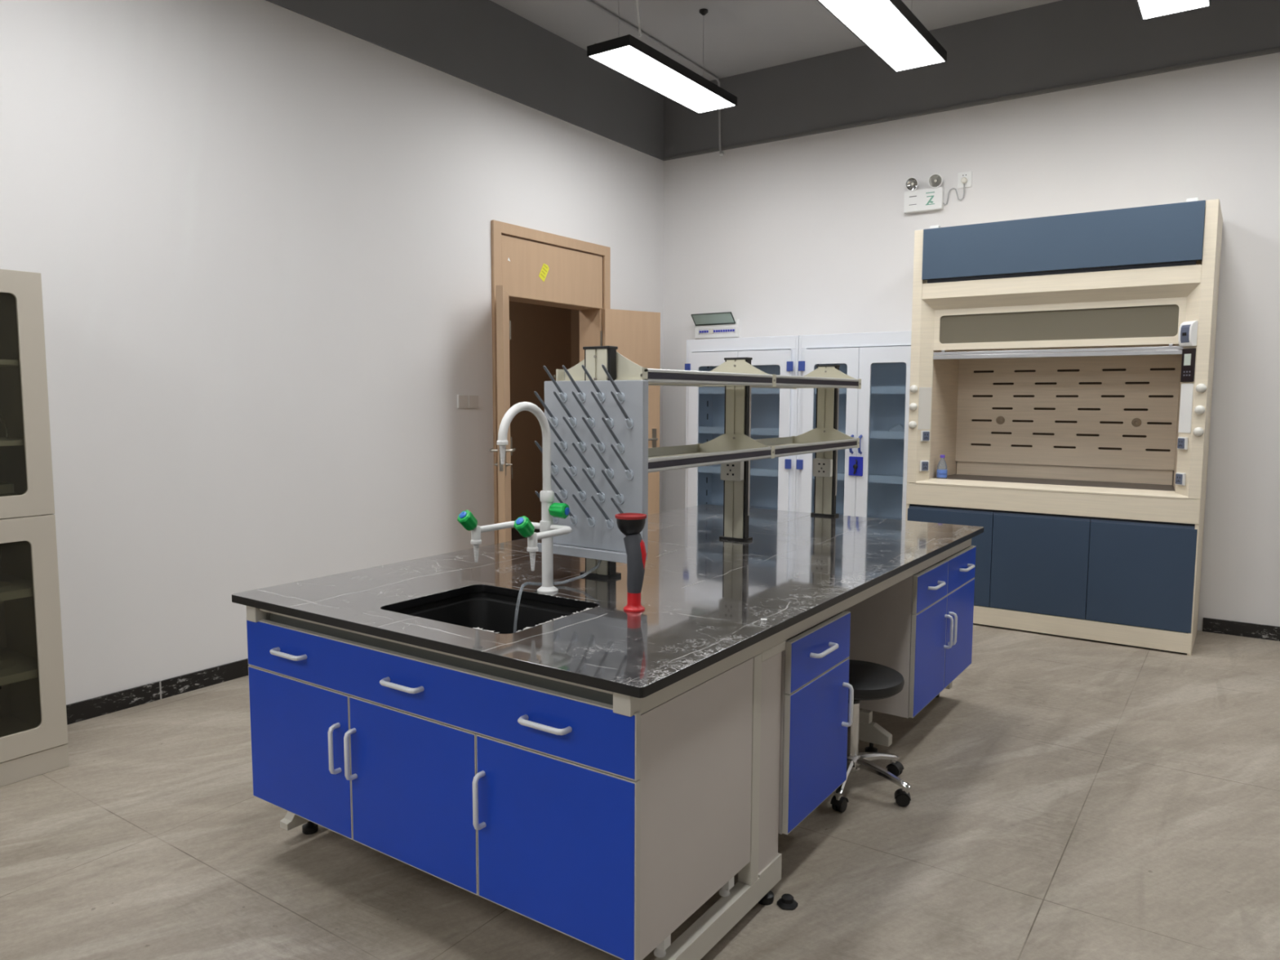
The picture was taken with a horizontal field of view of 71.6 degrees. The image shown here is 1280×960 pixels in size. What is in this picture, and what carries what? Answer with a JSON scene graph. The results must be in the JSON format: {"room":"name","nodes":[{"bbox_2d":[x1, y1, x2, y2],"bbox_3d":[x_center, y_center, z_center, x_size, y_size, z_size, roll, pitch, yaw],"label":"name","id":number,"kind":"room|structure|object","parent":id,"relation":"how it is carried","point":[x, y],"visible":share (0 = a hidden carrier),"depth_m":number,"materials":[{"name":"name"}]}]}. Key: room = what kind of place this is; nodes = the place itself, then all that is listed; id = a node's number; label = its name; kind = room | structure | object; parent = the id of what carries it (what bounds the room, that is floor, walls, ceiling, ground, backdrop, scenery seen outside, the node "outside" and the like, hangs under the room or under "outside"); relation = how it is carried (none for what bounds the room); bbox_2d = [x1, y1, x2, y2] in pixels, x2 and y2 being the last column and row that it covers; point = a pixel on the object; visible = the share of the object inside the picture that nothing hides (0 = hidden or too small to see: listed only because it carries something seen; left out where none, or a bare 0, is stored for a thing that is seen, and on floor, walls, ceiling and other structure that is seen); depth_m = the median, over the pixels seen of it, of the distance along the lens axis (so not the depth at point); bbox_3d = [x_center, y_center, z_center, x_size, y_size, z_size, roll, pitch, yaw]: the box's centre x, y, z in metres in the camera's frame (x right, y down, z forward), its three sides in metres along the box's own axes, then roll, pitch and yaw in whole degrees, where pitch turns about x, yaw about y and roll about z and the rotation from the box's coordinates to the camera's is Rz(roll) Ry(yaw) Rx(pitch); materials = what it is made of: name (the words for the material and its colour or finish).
{"room":"chemistry laboratory","nodes":[
{"label":"chemistry laboratory","id":0,"kind":"room"},
{"bbox_2d":[0,0,663,704],"bbox_3d":[-2.645,-0.589,3.403,0.220,3.265,9.850,4,6,34],"label":"wall","id":1,"kind":"structure","parent":0,"point":[256,233],"depth_m":4.29,"materials":[{"name":"white paint"}]},
{"bbox_2d":[66,657,248,724],"bbox_3d":[-3.150,1.080,2.626,0.011,0.082,7.755,4,6,34],"label":"baseboard","id":2,"kind":"structure","parent":1,"relation":"attached to","point":[95,707],"depth_m":4.00,"materials":[{"name":"stone"}]},
{"bbox_2d":[265,0,664,160],"bbox_3d":[-2.634,-2.480,3.224,0.232,0.535,9.850,4,6,34],"label":"trim","id":3,"kind":"structure","parent":1,"relation":"attached to","point":[484,44],"depth_m":5.61,"materials":[{"name":"grey paint"}]},
{"bbox_2d":[457,394,478,408],"bbox_3d":[-1.065,-0.487,5.508,0.012,0.086,0.176,4,6,34],"label":"light switch","id":4,"kind":"object","parent":1,"relation":"attached to","point":[464,401],"visible":1,"depth_m":5.50,"materials":[{"name":"beige plastic"}]},
{"bbox_2d":[488,219,660,543],"bbox_3d":[-0.496,-0.445,6.192,0.560,2.478,1.928,4,6,34],"label":"door","id":5,"kind":"structure","parent":1,"relation":"in","point":[529,265],"depth_m":6.12,"materials":[{"name":"brown wood"}]},
{"bbox_2d":[540,265,547,278],"bbox_3d":[-0.649,-1.412,6.011,0.001,0.092,0.072,4,6,34],"label":"print","id":6,"kind":"object","parent":5,"relation":"attached to","point":[544,268],"depth_m":6.01},
{"bbox_2d":[509,301,571,528],"bbox_3d":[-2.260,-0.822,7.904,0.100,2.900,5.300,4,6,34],"label":"doorway","id":7,"kind":"structure","parent":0,"point":[541,335],"depth_m":9.43,"materials":[{"name":"brown wood"}]},
{"bbox_2d":[570,309,579,367],"bbox_3d":[0.072,-0.957,9.447,2.180,2.900,0.100,4,6,34],"label":"wall","id":8,"kind":"structure","parent":0,"point":[575,314],"depth_m":9.88,"materials":[{"name":"paint"}]},
{"bbox_2d":[0,528,1279,959],"bbox_3d":[0.073,1.177,2.686,10.260,0.100,11.700,4,6,34],"label":"floor","id":9,"kind":"structure","parent":0,"point":[1072,798],"depth_m":2.72,"materials":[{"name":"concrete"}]},
{"bbox_2d":[0,268,69,786],"bbox_3d":[-2.559,0.187,2.976,0.460,1.800,0.901,4,6,34],"label":"tall cabinet","id":10,"kind":"object","parent":9,"relation":"on","point":[33,729],"visible":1,"depth_m":3.21,"materials":[{"name":"grey metal"}]},
{"bbox_2d":[0,413,8,438],"bbox_3d":[-2.347,-0.227,3.077,0.008,0.174,0.268,4,6,34],"label":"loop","id":11,"kind":"object","parent":10,"relation":"on","point":[1,415],"visible":1,"depth_m":3.18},
{"bbox_2d":[0,359,18,367],"bbox_3d":[-2.569,-0.396,2.930,0.409,0.018,0.863,4,6,34],"label":"shelf","id":12,"kind":"object","parent":10,"relation":"attached to","point":[3,362],"depth_m":3.11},
{"bbox_2d":[0,436,23,445],"bbox_3d":[-2.570,-0.115,2.956,0.409,0.018,0.863,4,6,34],"label":"shelf","id":13,"kind":"object","parent":10,"relation":"attached to","point":[12,441],"depth_m":3.14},
{"bbox_2d":[0,572,32,601],"bbox_3d":[-2.572,0.420,3.006,0.409,0.030,0.863,4,6,34],"label":"shelf","id":14,"kind":"object","parent":10,"relation":"attached to","point":[13,585],"depth_m":3.23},
{"bbox_2d":[0,647,37,685],"bbox_3d":[-2.573,0.719,3.033,0.409,0.030,0.863,4,6,34],"label":"shelf","id":15,"kind":"object","parent":10,"relation":"attached to","point":[20,664],"depth_m":3.29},
{"bbox_3d":[-2.447,0.103,3.131,0.310,0.032,0.365,4,6,34],"label":"tray","id":16,"kind":"object","parent":10,"relation":"in","visible":0},
{"bbox_2d":[0,493,17,496],"bbox_3d":[-2.450,0.069,3.123,0.310,0.032,0.355,4,6,34],"label":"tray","id":17,"kind":"object","parent":16,"relation":"on","point":[8,494],"visible":0.26,"depth_m":3.16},
{"bbox_2d":[0,481,13,493],"bbox_3d":[-2.453,0.034,3.116,0.310,0.032,0.345,4,6,34],"label":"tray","id":18,"kind":"object","parent":17,"relation":"on","point":[5,487],"visible":1,"depth_m":3.15,"materials":[{"name":"beige metal"}]},
{"bbox_2d":[246,537,971,959],"bbox_3d":[0.159,0.678,3.317,1.405,0.777,2.662,4,6,34],"label":"frame","id":19,"kind":"object","parent":9,"relation":"on","point":[756,879],"visible":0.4,"depth_m":2.31,"materials":[{"name":"white metal"}]},
{"bbox_2d":[246,619,753,959],"bbox_3d":[-0.437,0.729,2.425,1.382,0.622,0.566,4,6,34],"label":"base cabinet","id":20,"kind":"object","parent":19,"relation":"attached to","point":[595,825],"visible":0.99,"depth_m":2.08,"materials":[{"name":"blue metal"}]},
{"bbox_2d":[231,504,983,697],"bbox_3d":[0.176,0.280,3.266,1.445,0.025,2.700,4,6,34],"label":"countertop","id":21,"kind":"structure","parent":19,"relation":"on","point":[705,597],"depth_m":2.62,"materials":[{"name":"black stone"}]},
{"bbox_2d":[394,591,586,633],"bbox_3d":[-0.408,0.481,2.442,0.537,0.226,0.444,4,6,34],"label":"sink","id":22,"kind":"object","parent":21,"relation":"in","point":[495,612],"visible":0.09,"depth_m":2.64,"materials":[{"name":"black plastic"}]},
{"bbox_2d":[457,401,572,592],"bbox_3d":[-0.341,0.057,2.527,0.259,0.557,0.262,4,6,34],"label":"faucet","id":23,"kind":"object","parent":21,"relation":"on","point":[526,528],"visible":1,"depth_m":2.56,"materials":[{"name":"white metal"}]},
{"bbox_2d":[614,512,646,612],"bbox_3d":[-0.024,0.221,2.391,0.088,0.257,0.085,4,6,34],"label":"eyewash spray","id":24,"kind":"object","parent":21,"relation":"on","point":[630,524],"visible":1,"depth_m":2.36,"materials":[{"name":"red plastic"}]},
{"bbox_2d":[616,518,645,535],"bbox_3d":[-0.024,0.125,2.383,0.079,0.050,0.079,4,6,34],"label":"cup","id":25,"kind":"object","parent":24,"relation":"on","point":[628,526],"depth_m":2.35,"materials":[{"name":"black plastic"}]},
{"bbox_2d":[553,346,861,579],"bbox_3d":[0.389,-0.123,3.558,0.344,0.728,1.878,4,6,34],"label":"rack","id":26,"kind":"object","parent":21,"relation":"on","point":[734,450],"visible":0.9,"depth_m":3.53,"materials":[{"name":"beige metal"}]},
{"bbox_2d":[534,364,648,563],"bbox_3d":[-0.167,-0.055,2.695,0.379,0.580,0.126,4,6,34],"label":"drying rack","id":27,"kind":"object","parent":26,"relation":"attached to","point":[599,428],"visible":0.93,"depth_m":2.70,"materials":[{"name":"white plastic"}]},
{"bbox_2d":[513,560,601,632],"bbox_3d":[-0.266,0.343,2.647,0.332,0.205,0.096,-5,7,-43],"label":"hose","id":28,"kind":"object","parent":27,"relation":"attached to","point":[522,585],"visible":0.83,"depth_m":2.62,"materials":[{"name":"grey plastic"}]},
{"bbox_2d":[537,542,647,563],"bbox_3d":[-0.156,0.219,2.737,0.377,0.028,0.085,4,6,34],"label":"drip tray","id":29,"kind":"object","parent":27,"relation":"on","point":[611,552],"depth_m":2.70,"materials":[{"name":"white plastic"}]},
{"bbox_2d":[777,610,853,834],"bbox_3d":[0.301,0.679,2.754,0.624,0.544,0.430,4,6,34],"label":"base cabinet","id":30,"kind":"object","parent":19,"relation":"attached to","point":[815,686],"visible":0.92,"depth_m":2.55,"materials":[{"name":"blue metal"}]},
{"bbox_2d":[844,545,976,717],"bbox_3d":[1.038,0.582,3.818,0.624,0.544,0.840,4,6,34],"label":"base cabinet","id":31,"kind":"object","parent":19,"relation":"attached to","point":[919,627],"visible":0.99,"depth_m":3.43,"materials":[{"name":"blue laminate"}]},
{"bbox_2d":[684,335,799,511],"bbox_3d":[0.814,-0.144,6.644,0.914,1.803,0.444,4,6,34],"label":"storage cabinet","id":32,"kind":"object","parent":9,"relation":"on","point":[774,411],"visible":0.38,"depth_m":6.66,"materials":[{"name":"white plastic"}]},
{"bbox_2d":[691,311,739,338],"bbox_3d":[0.581,-1.205,6.932,0.383,0.185,0.108,4,6,34],"label":"box","id":33,"kind":"object","parent":32,"relation":"on","point":[714,325],"visible":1,"depth_m":6.93,"materials":[{"name":"white plastic"}]},
{"bbox_2d":[697,502,777,510],"bbox_3d":[0.826,0.215,6.698,0.870,0.050,0.368,4,6,34],"label":"shelf","id":34,"kind":"object","parent":32,"relation":"attached to","point":[756,505],"depth_m":6.83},
{"bbox_2d":[698,466,778,476],"bbox_3d":[0.827,-0.079,6.670,0.870,0.050,0.368,4,6,34],"label":"shelf","id":35,"kind":"object","parent":32,"relation":"attached to","point":[771,471],"depth_m":6.62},
{"bbox_2d":[698,426,778,435],"bbox_3d":[0.828,-0.372,6.643,0.870,0.050,0.368,4,6,34],"label":"shelf","id":36,"kind":"object","parent":32,"relation":"attached to","point":[703,430],"depth_m":6.61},
{"bbox_2d":[698,386,779,393],"bbox_3d":[0.829,-0.666,6.616,0.870,0.050,0.368,4,6,34],"label":"shelf","id":37,"kind":"object","parent":32,"relation":"attached to","point":[701,389],"depth_m":6.54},
{"bbox_2d":[777,893,798,910],"bbox_3d":[0.400,1.140,2.410,0.054,0.026,0.058,4,6,34],"label":"loose foot","id":38,"kind":"object","parent":9,"relation":"on","point":[787,902],"visible":1,"depth_m":2.40,"materials":[{"name":"black rubber"}]},
{"bbox_2d":[795,330,911,519],"bbox_3d":[1.548,-0.095,6.140,0.866,1.803,0.444,4,6,34],"label":"storage cabinet","id":39,"kind":"object","parent":9,"relation":"on","point":[872,477],"visible":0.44,"depth_m":6.10,"materials":[{"name":"white plastic"}]},
{"bbox_2d":[812,472,902,484],"bbox_3d":[1.559,-0.030,6.168,0.816,0.050,0.368,4,6,34],"label":"shelf","id":40,"kind":"object","parent":39,"relation":"attached to","point":[882,477],"depth_m":5.97,"materials":[{"name":"white metal"}]},
{"bbox_2d":[814,386,906,394],"bbox_3d":[1.561,-0.617,6.113,0.816,0.050,0.368,4,6,34],"label":"shelf","id":41,"kind":"object","parent":39,"relation":"attached to","point":[864,389],"depth_m":5.89,"materials":[{"name":"white"}]},
{"bbox_2d":[835,512,902,519],"bbox_3d":[1.558,0.264,6.195,0.816,0.050,0.368,4,6,34],"label":"shelf","id":42,"kind":"object","parent":39,"relation":"attached to","point":[896,516],"depth_m":6.26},
{"bbox_2d":[838,430,904,439],"bbox_3d":[1.560,-0.323,6.141,0.816,0.050,0.368,4,6,34],"label":"shelf","id":43,"kind":"object","parent":39,"relation":"attached to","point":[866,434],"depth_m":5.92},
{"bbox_2d":[888,424,904,431],"bbox_3d":[1.754,-0.341,5.985,0.153,0.070,0.113,2,6,23],"label":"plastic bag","id":44,"kind":"object","parent":39,"relation":"on","point":[900,428],"visible":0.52,"depth_m":5.96,"materials":[{"name":"plastic"}]},
{"bbox_2d":[830,659,911,812],"bbox_3d":[0.745,0.877,3.111,0.443,0.421,0.428,4,6,34],"label":"stool","id":45,"kind":"object","parent":9,"relation":"on","point":[869,681],"visible":0.6,"depth_m":3.05,"materials":[{"name":"black leather"}]},
{"bbox_2d":[905,197,1222,656],"bbox_3d":[2.488,-0.322,5.340,1.560,2.409,0.665,4,6,34],"label":"fume hood","id":46,"kind":"object","parent":9,"relation":"on","point":[1062,366],"visible":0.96,"depth_m":5.15,"materials":[{"name":"beige metal"}]},
{"bbox_2d":[920,460,928,471],"bbox_3d":[1.767,-0.087,5.520,0.047,0.066,0.047,4,6,34],"label":"socket","id":47,"kind":"object","parent":46,"relation":"attached to","point":[924,464],"depth_m":5.51,"materials":[{"name":"white plastic"}]},
{"bbox_2d":[920,431,929,441],"bbox_3d":[1.768,-0.273,5.503,0.047,0.066,0.047,4,6,34],"label":"socket","id":48,"kind":"object","parent":46,"relation":"attached to","point":[925,435],"depth_m":5.49,"materials":[{"name":"white plastic"}]},
{"bbox_2d":[936,454,947,479],"bbox_3d":[1.893,-0.083,5.563,0.063,0.149,0.064,4,6,34],"label":"water bottle","id":49,"kind":"object","parent":46,"relation":"on","point":[940,473],"visible":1,"depth_m":5.55,"materials":[{"name":"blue plastic"}]},
{"bbox_2d":[1175,472,1186,485],"bbox_3d":[2.891,-0.005,4.749,0.048,0.066,0.047,4,6,34],"label":"socket","id":50,"kind":"object","parent":46,"relation":"attached to","point":[1180,477],"depth_m":4.73,"materials":[{"name":"white plastic"}]},
{"bbox_2d":[1177,436,1187,449],"bbox_3d":[2.891,-0.195,4.731,0.048,0.066,0.047,4,6,34],"label":"socket","id":51,"kind":"object","parent":46,"relation":"attached to","point":[1182,444],"depth_m":4.72,"materials":[{"name":"white plastic"}]},
{"bbox_2d":[489,0,1062,80],"bbox_3d":[0.515,-2.580,0.973,8.010,0.100,9.950,4,6,34],"label":"ceiling","id":52,"kind":"structure","parent":0,"point":[740,37],"depth_m":5.78,"materials":[{"name":"grey paint"}]},
{"bbox_2d":[583,0,724,155],"bbox_3d":[-2.138,-2.419,2.827,0.052,0.570,9.753,4,6,34],"label":"conduit","id":53,"kind":"object","parent":52,"relation":"attached to","point":[721,153],"visible":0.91,"depth_m":6.18,"materials":[{"name":"grey metal"}]},
{"bbox_2d":[586,0,737,113],"bbox_3d":[0.186,-2.651,5.275,0.334,0.558,1.200,4,6,34],"label":"pendant light","id":54,"kind":"object","parent":52,"relation":"hanging from","point":[627,55],"visible":1,"depth_m":5.19,"materials":[{"name":"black plastic"}]},
{"bbox_2d":[589,45,734,112],"bbox_3d":[0.167,-2.379,5.313,0.272,0.005,1.184,4,6,34],"label":"diffuser","id":55,"kind":"object","parent":54,"relation":"attached to","point":[638,64],"depth_m":5.22,"materials":[{"name":"white plastic"}]},
{"bbox_2d":[816,0,946,72],"bbox_3d":[1.256,-2.578,4.528,0.288,0.557,1.200,4,6,34],"label":"pendant light","id":56,"kind":"object","parent":52,"relation":"hanging from","point":[889,28],"visible":1,"depth_m":4.56,"materials":[{"name":"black plastic"}]},
{"bbox_2d":[1136,0,1211,20],"bbox_3d":[2.275,-2.508,3.816,0.288,0.557,1.200,4,6,34],"label":"pendant light","id":57,"kind":"object","parent":52,"relation":"hanging from","point":[1148,9],"visible":1,"depth_m":4.26,"materials":[{"name":"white plastic"}]},
{"bbox_2d":[662,52,1279,631],"bbox_3d":[3.367,-0.733,5.172,7.660,3.265,0.100,4,6,34],"label":"wall","id":58,"kind":"structure","parent":0,"point":[812,234],"depth_m":5.61,"materials":[{"name":"white paint"}]},
{"bbox_2d":[903,173,967,213],"bbox_3d":[1.967,-1.921,5.927,0.407,0.226,0.076,4,6,34],"label":"emergency light","id":59,"kind":"object","parent":58,"relation":"attached to","point":[915,201],"visible":1,"depth_m":5.95,"materials":[{"name":"white plastic"}]},
{"bbox_2d":[957,171,972,188],"bbox_3d":[2.137,-1.974,5.844,0.090,0.100,0.011,4,6,34],"label":"wall socket","id":60,"kind":"object","parent":58,"relation":"attached to","point":[968,175],"visible":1,"depth_m":5.84,"materials":[{"name":"white plastic"}]},
{"bbox_2d":[663,0,1279,160],"bbox_3d":[3.374,-2.624,4.989,7.648,0.535,0.112,4,6,34],"label":"trim","id":61,"kind":"structure","parent":58,"relation":"attached to","point":[1064,42],"depth_m":5.71,"materials":[{"name":"grey paint"}]},
{"bbox_2d":[1202,617,1279,640],"bbox_3d":[4.910,0.961,4.189,3.820,0.082,0.011,4,6,34],"label":"baseboard","id":62,"kind":"structure","parent":58,"relation":"attached to","point":[1209,624],"depth_m":5.16,"materials":[{"name":"stone"}]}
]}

